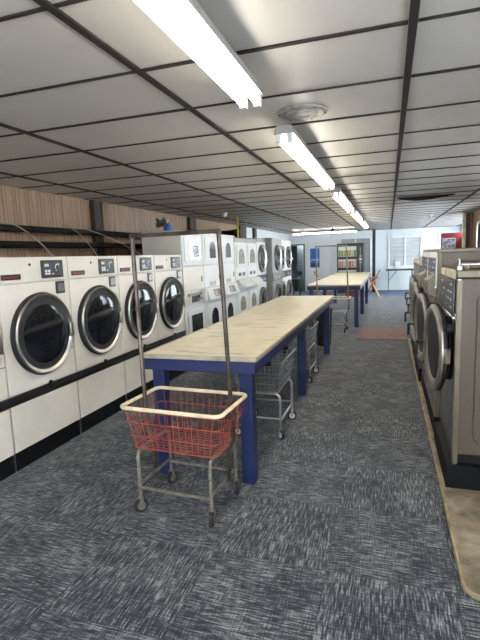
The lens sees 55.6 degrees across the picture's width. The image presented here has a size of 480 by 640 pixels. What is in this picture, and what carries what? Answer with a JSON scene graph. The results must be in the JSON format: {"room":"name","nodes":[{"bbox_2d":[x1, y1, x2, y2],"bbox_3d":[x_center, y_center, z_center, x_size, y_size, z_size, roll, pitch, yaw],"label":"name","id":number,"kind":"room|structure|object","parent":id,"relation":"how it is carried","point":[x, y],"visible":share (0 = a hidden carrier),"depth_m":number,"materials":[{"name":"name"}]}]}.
{"room":"laundry","nodes":[
{"label":"laundry","id":0,"kind":"room"},
{"bbox_2d":[0,185,288,257],"bbox_3d":[-1.308,-0.919,9.534,0.100,2.500,22.800,1,8,18],"label":"wall","id":1,"kind":"structure","parent":0,"point":[26,207],"depth_m":6.16,"materials":[{"name":"brown wood"}]},
{"bbox_2d":[0,224,140,236],"bbox_3d":[-2.809,-0.877,4.080,0.100,0.096,11.000,1,8,18],"label":"gas pipe","id":2,"kind":"object","parent":1,"relation":"attached to","point":[3,227],"visible":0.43,"depth_m":5.67,"materials":[{"name":"black metal"}]},
{"bbox_2d":[0,241,141,248],"bbox_3d":[-2.754,-0.689,4.090,0.100,0.096,11.000,1,8,18],"label":"gas pipe","id":3,"kind":"object","parent":1,"relation":"attached to","point":[3,244],"visible":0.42,"depth_m":5.64,"materials":[{"name":"black metal"}]},
{"bbox_2d":[89,200,256,255],"bbox_3d":[-0.802,-1.716,10.790,0.069,1.297,8.700,1,8,18],"label":"trim","id":4,"kind":"structure","parent":1,"relation":"attached to","point":[99,211],"depth_m":6.86,"materials":[{"name":"brown wood"}]},
{"bbox_2d":[0,289,479,639],"bbox_3d":[2.485,0.241,9.586,7.300,0.118,24.900,1,8,18],"label":"floor","id":5,"kind":"structure","parent":0,"point":[342,532],"depth_m":2.74,"materials":[{"name":"carpet"}]},
{"bbox_2d":[0,328,16,481],"bbox_3d":[-2.242,0.420,3.172,0.895,1.660,0.790,1,8,18],"label":"dryer","id":6,"kind":"object","parent":5,"relation":"on","point":[7,452],"visible":1,"depth_m":3.43,"materials":[{"name":"white metal"}]},
{"bbox_2d":[0,257,81,470],"bbox_3d":[-1.997,0.307,3.922,0.895,1.660,0.790,1,8,18],"label":"dryer","id":7,"kind":"object","parent":5,"relation":"on","point":[37,326],"visible":1,"depth_m":3.72,"materials":[{"name":"white metal"}]},
{"bbox_2d":[66,256,126,432],"bbox_3d":[-1.752,0.195,4.672,0.895,1.660,0.790,1,8,18],"label":"dryer","id":8,"kind":"object","parent":5,"relation":"on","point":[96,312],"visible":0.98,"depth_m":4.47,"materials":[{"name":"white metal"}]},
{"bbox_2d":[0,220,53,256],"bbox_3d":[-2.239,-0.843,4.696,0.619,0.419,0.011,-2,8,-1],"label":"cable","id":9,"kind":"object","parent":8,"relation":"on","point":[0,220],"visible":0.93,"depth_m":4.69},
{"bbox_2d":[116,255,158,405],"bbox_3d":[-1.507,0.082,5.422,0.895,1.660,0.790,1,8,18],"label":"dryer","id":10,"kind":"object","parent":5,"relation":"on","point":[149,306],"visible":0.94,"depth_m":5.20,"materials":[{"name":"white metal"}]},
{"bbox_2d":[66,225,97,255],"bbox_3d":[-1.948,-0.979,5.589,0.620,0.424,0.011,4,10,37],"label":"cable","id":11,"kind":"object","parent":10,"relation":"on","point":[66,225],"visible":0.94,"depth_m":5.56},
{"bbox_2d":[153,255,185,380],"bbox_3d":[-1.262,-0.031,6.172,0.895,1.660,0.790,1,8,18],"label":"dryer","id":12,"kind":"object","parent":5,"relation":"on","point":[169,291],"visible":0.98,"depth_m":5.95,"materials":[{"name":"white metal"}]},
{"bbox_2d":[76,226,140,254],"bbox_3d":[-1.755,-1.062,6.179,0.876,0.415,0.011,-7,9,-30],"label":"cable","id":13,"kind":"object","parent":12,"relation":"on","point":[76,226],"visible":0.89,"depth_m":6.14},
{"bbox_2d":[141,230,207,334],"bbox_3d":[-0.921,-0.311,6.866,0.710,2.000,0.755,1,8,18],"label":"dryer","id":14,"kind":"object","parent":5,"relation":"on","point":[189,247],"visible":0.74,"depth_m":6.57,"materials":[{"name":"white metal"}]},
{"bbox_2d":[155,217,171,230],"bbox_3d":[-1.169,-1.441,6.922,0.236,0.237,0.252,1,8,18],"label":"potted flower","id":15,"kind":"object","parent":14,"relation":"on","point":[163,223],"visible":0.86,"depth_m":6.91,"materials":[{"name":"green plant"}]},
{"bbox_2d":[120,229,246,526],"bbox_3d":[-0.359,0.334,2.893,0.710,1.768,0.483,1,8,21],"label":"cart","id":16,"kind":"object","parent":5,"relation":"on","point":[142,503],"visible":1,"depth_m":2.88,"materials":[{"name":"metal"}]},
{"bbox_2d":[120,386,246,457],"bbox_3d":[-0.347,0.647,2.936,0.730,0.286,0.516,1,8,18],"label":"wire basket","id":17,"kind":"object","parent":16,"relation":"on","point":[145,409],"depth_m":2.87,"materials":[{"name":"red metal"}]},
{"bbox_2d":[202,234,226,326],"bbox_3d":[-0.682,-0.419,7.585,0.718,2.000,0.755,1,8,18],"label":"dryer","id":18,"kind":"object","parent":5,"relation":"on","point":[213,307],"visible":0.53,"depth_m":7.37,"materials":[{"name":"metal"}]},
{"bbox_2d":[221,234,239,318],"bbox_3d":[-0.447,-0.527,8.305,0.718,2.000,0.755,1,8,18],"label":"dryer","id":19,"kind":"object","parent":5,"relation":"on","point":[231,288],"visible":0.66,"depth_m":8.19,"materials":[{"name":"metal"}]},
{"bbox_2d":[143,295,333,483],"bbox_3d":[0.420,0.384,5.391,0.876,0.930,4.605,1,8,18],"label":"folding table","id":20,"kind":"object","parent":5,"relation":"on","point":[257,334],"visible":0.88,"depth_m":3.46,"materials":[{"name":"beige laminate"}]},
{"bbox_2d":[234,238,254,313],"bbox_3d":[-0.167,-0.617,9.026,0.804,1.960,0.740,1,8,18],"label":"dryer","id":21,"kind":"object","parent":5,"relation":"on","point":[240,261],"visible":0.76,"depth_m":8.84,"materials":[{"name":"white metal"}]},
{"bbox_2d":[246,239,263,308],"bbox_3d":[0.064,-0.723,9.732,0.804,1.960,0.740,1,8,18],"label":"dryer","id":22,"kind":"object","parent":5,"relation":"on","point":[251,257],"visible":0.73,"depth_m":9.55,"materials":[{"name":"white metal"}]},
{"bbox_2d":[243,238,268,304],"bbox_3d":[0.116,-0.854,10.518,0.975,2.000,0.780,1,8,18],"label":"tumbler","id":23,"kind":"object","parent":5,"relation":"on","point":[261,253],"visible":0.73,"depth_m":10.24,"materials":[{"name":"white metal"}]},
{"bbox_2d":[214,229,240,237],"bbox_3d":[-0.267,-2.026,10.718,0.442,0.218,1.071,-9,11,-42],"label":"duct","id":24,"kind":"object","parent":23,"relation":"on","point":[233,232],"visible":0.62,"depth_m":10.73,"materials":[{"name":"black metal"}]},
{"bbox_2d":[234,346,296,439],"bbox_3d":[0.237,0.655,4.240,0.483,0.720,0.728,1,8,18],"label":"cart","id":25,"kind":"object","parent":5,"relation":"on","point":[292,415],"visible":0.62,"depth_m":4.10,"materials":[{"name":"silver metal"}]},
{"bbox_2d":[234,346,295,393],"bbox_3d":[0.230,0.445,4.210,0.470,0.295,0.728,1,8,18],"label":"wire basket","id":26,"kind":"object","parent":25,"relation":"on","point":[258,375],"depth_m":4.12,"materials":[{"name":"silver metal"}]},
{"bbox_2d":[263,238,282,300],"bbox_3d":[0.542,-0.995,11.347,0.975,2.020,1.050,1,8,18],"label":"tumbler","id":27,"kind":"object","parent":5,"relation":"on","point":[274,272],"visible":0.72,"depth_m":10.85,"materials":[{"name":"grey metal"}]},
{"bbox_2d":[282,240,287,295],"bbox_3d":[0.754,-1.158,12.470,0.975,2.020,0.820,1,8,18],"label":"tumbler","id":28,"kind":"object","parent":5,"relation":"on","point":[285,293],"visible":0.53,"depth_m":12.42,"materials":[{"name":"white metal"}]},
{"bbox_2d":[285,240,293,295],"bbox_3d":[1.012,-1.276,13.260,0.975,2.020,0.820,1,8,18],"label":"tumbler","id":29,"kind":"object","parent":5,"relation":"on","point":[288,279],"visible":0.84,"depth_m":13.01,"materials":[{"name":"white metal"}]},
{"bbox_2d":[292,271,301,295],"bbox_3d":[1.833,-1.040,14.760,0.360,1.059,0.360,1,8,18],"label":"bar stool","id":30,"kind":"object","parent":5,"relation":"on","point":[294,273],"visible":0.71,"depth_m":14.78,"materials":[{"name":"black plastic"}]},
{"bbox_2d":[276,321,318,382],"bbox_3d":[0.756,0.399,5.955,0.483,0.720,0.728,1,8,18],"label":"cart","id":31,"kind":"object","parent":5,"relation":"on","point":[311,342],"visible":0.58,"depth_m":5.83,"materials":[{"name":"silver metal"}]},
{"bbox_2d":[288,321,318,349],"bbox_3d":[0.748,0.188,5.926,0.470,0.295,0.728,1,8,18],"label":"wire basket","id":32,"kind":"object","parent":31,"relation":"on","point":[311,342],"depth_m":5.88,"materials":[{"name":"silver metal"}]},
{"bbox_2d":[314,271,329,295],"bbox_3d":[3.028,-1.315,16.772,0.575,0.986,0.460,1,8,18],"label":"high chair","id":33,"kind":"object","parent":5,"relation":"on","point":[315,271],"visible":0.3,"depth_m":16.70,"materials":[{"name":"orange wood"}]},
{"bbox_2d":[316,308,332,346],"bbox_3d":[1.471,0.126,7.987,0.310,0.654,0.310,1,8,18],"label":"waste bin","id":34,"kind":"object","parent":5,"relation":"on","point":[320,329],"visible":0.35,"depth_m":7.89,"materials":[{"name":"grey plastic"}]},
{"bbox_2d":[315,245,350,332],"bbox_3d":[1.913,-0.645,9.373,0.710,1.768,0.483,1,8,18],"label":"cart","id":35,"kind":"object","parent":5,"relation":"on","point":[344,310],"visible":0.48,"depth_m":9.33,"materials":[{"name":"silver metal"}]},
{"bbox_2d":[330,296,350,311],"bbox_3d":[1.925,-0.333,9.417,0.709,0.286,0.481,1,8,18],"label":"wire basket","id":36,"kind":"object","parent":35,"relation":"on","point":[334,310],"depth_m":9.37,"materials":[{"name":"grey metal"}]},
{"bbox_2d":[306,272,371,326],"bbox_3d":[2.999,-0.745,12.872,1.176,0.930,6.320,1,8,18],"label":"folding table","id":37,"kind":"object","parent":5,"relation":"on","point":[356,280],"visible":0.91,"depth_m":10.79,"materials":[{"name":"beige laminate"}]},
{"bbox_2d":[337,243,364,292],"bbox_3d":[4.485,-2.093,18.390,1.020,1.979,0.840,1,8,18],"label":"vending machine","id":38,"kind":"object","parent":5,"relation":"on","point":[359,258],"visible":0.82,"depth_m":17.94,"materials":[{"name":"black metal"}]},
{"bbox_2d":[345,290,359,296],"bbox_3d":[4.181,-0.985,16.870,0.520,0.224,0.380,1,8,18],"label":"crate","id":39,"kind":"object","parent":5,"relation":"on","point":[351,292],"visible":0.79,"depth_m":16.72,"materials":[{"name":"red plastic"}]},
{"bbox_2d":[364,269,380,297],"bbox_3d":[4.739,-1.315,16.320,0.575,0.986,0.460,1,8,18],"label":"high chair","id":40,"kind":"object","parent":5,"relation":"on","point":[370,279],"visible":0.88,"depth_m":16.13,"materials":[{"name":"orange wood"}]},
{"bbox_2d":[372,229,375,291],"bbox_3d":[5.327,-2.342,18.110,0.120,2.480,0.120,1,8,18],"label":"support post","id":41,"kind":"object","parent":5,"relation":"on","point":[373,230],"visible":1,"depth_m":18.03,"materials":[{"name":"black metal"}]},
{"bbox_2d":[357,328,406,339],"bbox_3d":[2.791,0.271,8.943,0.880,0.011,1.230,1,8,18],"label":"floor mat","id":42,"kind":"object","parent":5,"relation":"on","point":[365,333],"visible":1,"depth_m":8.85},
{"bbox_2d":[386,268,413,291],"bbox_3d":[6.411,-1.592,18.230,1.070,0.894,0.600,1,8,18],"label":"side table","id":43,"kind":"object","parent":5,"relation":"on","point":[411,269],"visible":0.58,"depth_m":18.03,"materials":[{"name":"black plastic"}]},
{"bbox_2d":[405,255,420,347],"bbox_3d":[3.192,-0.306,7.360,0.969,1.524,0.840,1,8,18],"label":"washer","id":44,"kind":"object","parent":5,"relation":"on","point":[415,259],"visible":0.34,"depth_m":7.55,"materials":[{"name":"beige metal"}]},
{"bbox_2d":[406,255,421,359],"bbox_3d":[2.913,-0.183,6.545,0.969,1.524,0.840,1,8,18],"label":"washer","id":45,"kind":"object","parent":5,"relation":"on","point":[414,279],"visible":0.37,"depth_m":6.70,"materials":[{"name":"beige metal"}]},
{"bbox_2d":[407,260,422,380],"bbox_3d":[2.634,-0.060,5.730,0.969,1.524,0.840,1,8,18],"label":"washer","id":46,"kind":"object","parent":5,"relation":"on","point":[417,361],"visible":0.14,"depth_m":5.78,"materials":[{"name":"beige metal"}]},
{"bbox_2d":[404,249,429,400],"bbox_3d":[2.330,0.029,4.922,1.024,1.590,0.852,1,8,18],"label":"washer","id":47,"kind":"object","parent":5,"relation":"on","point":[416,291],"visible":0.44,"depth_m":4.99,"materials":[{"name":"beige metal"}]},
{"bbox_2d":[407,247,479,432],"bbox_3d":[2.062,0.152,4.104,1.024,1.590,0.852,1,8,18],"label":"washer","id":48,"kind":"object","parent":5,"relation":"on","point":[437,258],"visible":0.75,"depth_m":3.88,"materials":[{"name":"silver metal"}]},
{"bbox_2d":[408,339,479,600],"bbox_3d":[2.829,0.818,4.944,1.645,0.022,6.588,1,8,18],"label":"trim","id":49,"kind":"structure","parent":5,"relation":"on","point":[467,590],"depth_m":2.74,"materials":[{"name":"beige wood"}]},
{"bbox_2d":[415,259,479,490],"bbox_3d":[1.808,0.315,3.240,1.024,1.524,0.840,1,8,18],"label":"washer","id":50,"kind":"object","parent":5,"relation":"on","point":[451,341],"visible":1,"depth_m":3.00,"materials":[{"name":"silver metal"}]},
{"bbox_2d":[0,0,479,233],"bbox_3d":[2.392,-2.324,9.231,7.300,0.100,24.900,1,8,18],"label":"ceiling","id":51,"kind":"structure","parent":0,"point":[38,50],"depth_m":2.78,"materials":[{"name":"white tile"}]},
{"bbox_2d":[133,0,263,109],"bbox_3d":[-0.317,-0.965,1.117,0.128,0.168,2.440,1,8,18],"label":"fluorescent light","id":52,"kind":"object","parent":51,"relation":"hanging from","point":[185,22],"visible":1,"depth_m":1.65,"materials":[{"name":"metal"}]},
{"bbox_2d":[240,96,247,109],"bbox_3d":[0.019,-1.078,2.263,0.032,0.052,0.035,1,8,18],"label":"socket","id":53,"kind":"object","parent":52,"relation":"attached to","point":[245,106],"depth_m":2.25,"materials":[{"name":"white plastic"}]},
{"bbox_2d":[254,94,261,107],"bbox_3d":[0.087,-1.077,2.240,0.032,0.052,0.035,1,8,18],"label":"socket","id":54,"kind":"object","parent":52,"relation":"attached to","point":[259,104],"depth_m":2.23,"materials":[{"name":"white plastic"}]},
{"bbox_2d":[236,216,238,237],"bbox_3d":[-0.050,-2.014,9.979,0.038,0.525,0.040,1,8,18],"label":"gas pipe","id":55,"kind":"object","parent":51,"relation":"attached to","point":[236,216],"visible":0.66,"depth_m":9.97,"materials":[{"name":"yellow metal"}]},
{"bbox_2d":[0,0,479,233],"bbox_3d":[2.069,-2.119,8.245,7.100,0.011,22.590,1,8,18],"label":"ceiling grid","id":56,"kind":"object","parent":51,"relation":"attached to","point":[46,5],"depth_m":3.17,"materials":[{"name":"black metal"}]},
{"bbox_2d":[277,104,327,120],"bbox_3d":[0.395,-1.311,2.894,0.320,0.022,0.320,1,8,18],"label":"ceiling vent","id":57,"kind":"object","parent":51,"relation":"in","point":[299,112],"visible":1,"depth_m":2.85,"materials":[{"name":"metal"}]},
{"bbox_2d":[274,124,334,189],"bbox_3d":[0.657,-1.414,4.100,0.128,0.168,2.440,1,8,18],"label":"fluorescent light","id":58,"kind":"object","parent":51,"relation":"hanging from","point":[287,136],"visible":1,"depth_m":3.47,"materials":[{"name":"plastic"}]},
{"bbox_2d":[276,134,281,143],"bbox_3d":[0.255,-1.187,2.987,0.032,0.052,0.035,1,8,18],"label":"socket","id":59,"kind":"object","parent":58,"relation":"attached to","point":[278,136],"depth_m":2.97,"materials":[{"name":"white plastic"}]},
{"bbox_2d":[287,133,292,142],"bbox_3d":[0.324,-1.186,2.965,0.032,0.052,0.035,1,8,18],"label":"socket","id":60,"kind":"object","parent":58,"relation":"attached to","point":[289,135],"depth_m":2.95,"materials":[{"name":"white plastic"}]},
{"bbox_2d":[292,229,357,234],"bbox_3d":[3.172,-3.330,17.166,2.440,0.137,0.128,1,8,18],"label":"fluorescent light","id":61,"kind":"object","parent":51,"relation":"hanging from","point":[345,230],"visible":1,"depth_m":17.10,"materials":[{"name":"plastic"}]},
{"bbox_2d":[331,187,353,211],"bbox_3d":[1.613,-1.853,7.027,0.128,0.168,2.440,1,8,18],"label":"fluorescent light","id":62,"kind":"object","parent":51,"relation":"hanging from","point":[337,193],"visible":0.99,"depth_m":6.46,"materials":[{"name":"plastic"}]},
{"bbox_2d":[349,207,362,221],"bbox_3d":[2.519,-2.271,9.803,0.128,0.168,2.440,1,8,18],"label":"fluorescent light","id":63,"kind":"object","parent":51,"relation":"hanging from","point":[355,214],"visible":0.91,"depth_m":9.37,"materials":[{"name":"plastic"}]},
{"bbox_2d":[359,219,367,227],"bbox_3d":[3.441,-2.695,12.626,0.128,0.168,2.440,1,8,18],"label":"fluorescent light","id":64,"kind":"object","parent":51,"relation":"hanging from","point":[363,223],"visible":0.92,"depth_m":12.10,"materials":[{"name":"plastic"}]},
{"bbox_2d":[397,194,454,200],"bbox_3d":[3.100,-2.039,7.602,0.900,0.065,0.030,1,8,18],"label":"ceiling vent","id":65,"kind":"structure","parent":51,"relation":"attached to","point":[416,198],"depth_m":7.60,"materials":[{"name":"black metal"}]},
{"bbox_2d":[297,245,303,288],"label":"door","id":66,"kind":"structure","parent":0,"point":[300,261],"depth_m":21.11,"materials":[{"name":"grey glass"}]},
{"bbox_2d":[289,226,461,290],"bbox_3d":[5.666,-2.501,19.133,7.200,2.500,0.400,1,8,18],"label":"wall","id":67,"kind":"structure","parent":0,"point":[328,255],"depth_m":19.15,"materials":[{"name":"white paint"}]},
{"bbox_2d":[292,246,297,290],"bbox_3d":[2.403,-2.250,20.003,0.240,1.980,0.080,1,8,18],"label":"door","id":68,"kind":"structure","parent":67,"relation":"in","point":[294,248],"depth_m":19.97,"materials":[{"name":"black metal"}]},
{"bbox_2d":[291,244,305,290],"bbox_3d":[2.536,-2.279,19.959,0.640,2.060,0.030,1,8,18],"label":"trim","id":69,"kind":"structure","parent":67,"relation":"attached to","point":[292,244],"depth_m":19.83,"materials":[{"name":"black metal"}]},
{"bbox_2d":[310,248,319,267],"bbox_3d":[3.235,-2.679,19.671,0.400,0.820,0.024,1,8,18],"label":"poster","id":70,"kind":"object","parent":67,"relation":"attached to","point":[312,251],"visible":0.88,"depth_m":19.67,"materials":[{"name":"blue paper"}]},
{"bbox_2d":[340,237,370,276],"bbox_3d":[4.902,-2.647,19.334,1.280,1.695,0.049,1,8,18],"label":"window","id":71,"kind":"structure","parent":67,"relation":"in","point":[367,240],"depth_m":19.19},
{"bbox_2d":[332,288,408,290],"bbox_3d":[6.016,-1.296,19.191,4.230,0.066,0.014,1,8,18],"label":"baseboard","id":72,"kind":"structure","parent":67,"relation":"attached to","point":[381,288],"depth_m":19.05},
{"bbox_2d":[387,235,422,268],"bbox_3d":[6.771,-2.792,18.675,1.420,1.323,0.099,1,8,18],"label":"window","id":73,"kind":"structure","parent":67,"relation":"in","point":[404,249],"depth_m":18.70,"materials":[{"name":"white glass"}]},
{"bbox_2d":[395,261,399,267],"bbox_3d":[6.506,-2.292,18.779,0.200,0.260,0.050,1,8,18],"label":"leaflet","id":74,"kind":"object","parent":73,"relation":"on","point":[397,263],"visible":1,"depth_m":18.79,"materials":[{"name":"white paper"}]},
{"bbox_2d":[438,230,461,248],"bbox_3d":[8.455,-2.395,18.221,0.970,2.340,0.030,1,8,18],"label":"trim","id":75,"kind":"structure","parent":67,"relation":"attached to","point":[451,231],"depth_m":18.17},
{"bbox_2d":[441,232,461,248],"bbox_3d":[8.553,-2.591,19.032,1.650,2.500,1.390,1,8,18],"label":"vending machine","id":76,"kind":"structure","parent":0,"point":[458,236],"depth_m":19.34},
{"bbox_2d":[442,238,455,248],"bbox_3d":[8.910,-3.274,19.419,0.520,0.440,0.039,1,8,18],"label":"framed picture","id":77,"kind":"object","parent":76,"relation":"attached to","point":[446,242],"visible":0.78,"depth_m":19.41},
{"bbox_2d":[473,209,479,247],"bbox_3d":[3.537,-0.361,4.237,0.100,2.500,15.650,1,8,18],"label":"wall","id":78,"kind":"structure","parent":0,"point":[476,213],"depth_m":11.03,"materials":[{"name":"brown wood"}]},
{"bbox_2d":[462,212,473,247],"bbox_3d":[5.757,-1.448,11.562,0.224,2.485,0.189,1,8,18],"label":"trim","id":79,"kind":"structure","parent":78,"relation":"attached to","point":[468,218],"depth_m":11.38,"materials":[{"name":"brown wood"}]},
{"bbox_2d":[476,221,479,246],"bbox_3d":[5.354,-1.598,9.887,0.080,1.170,2.050,1,8,18],"label":"window","id":80,"kind":"structure","parent":78,"relation":"in","point":[478,222],"depth_m":10.75,"materials":[{"name":"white glass"}]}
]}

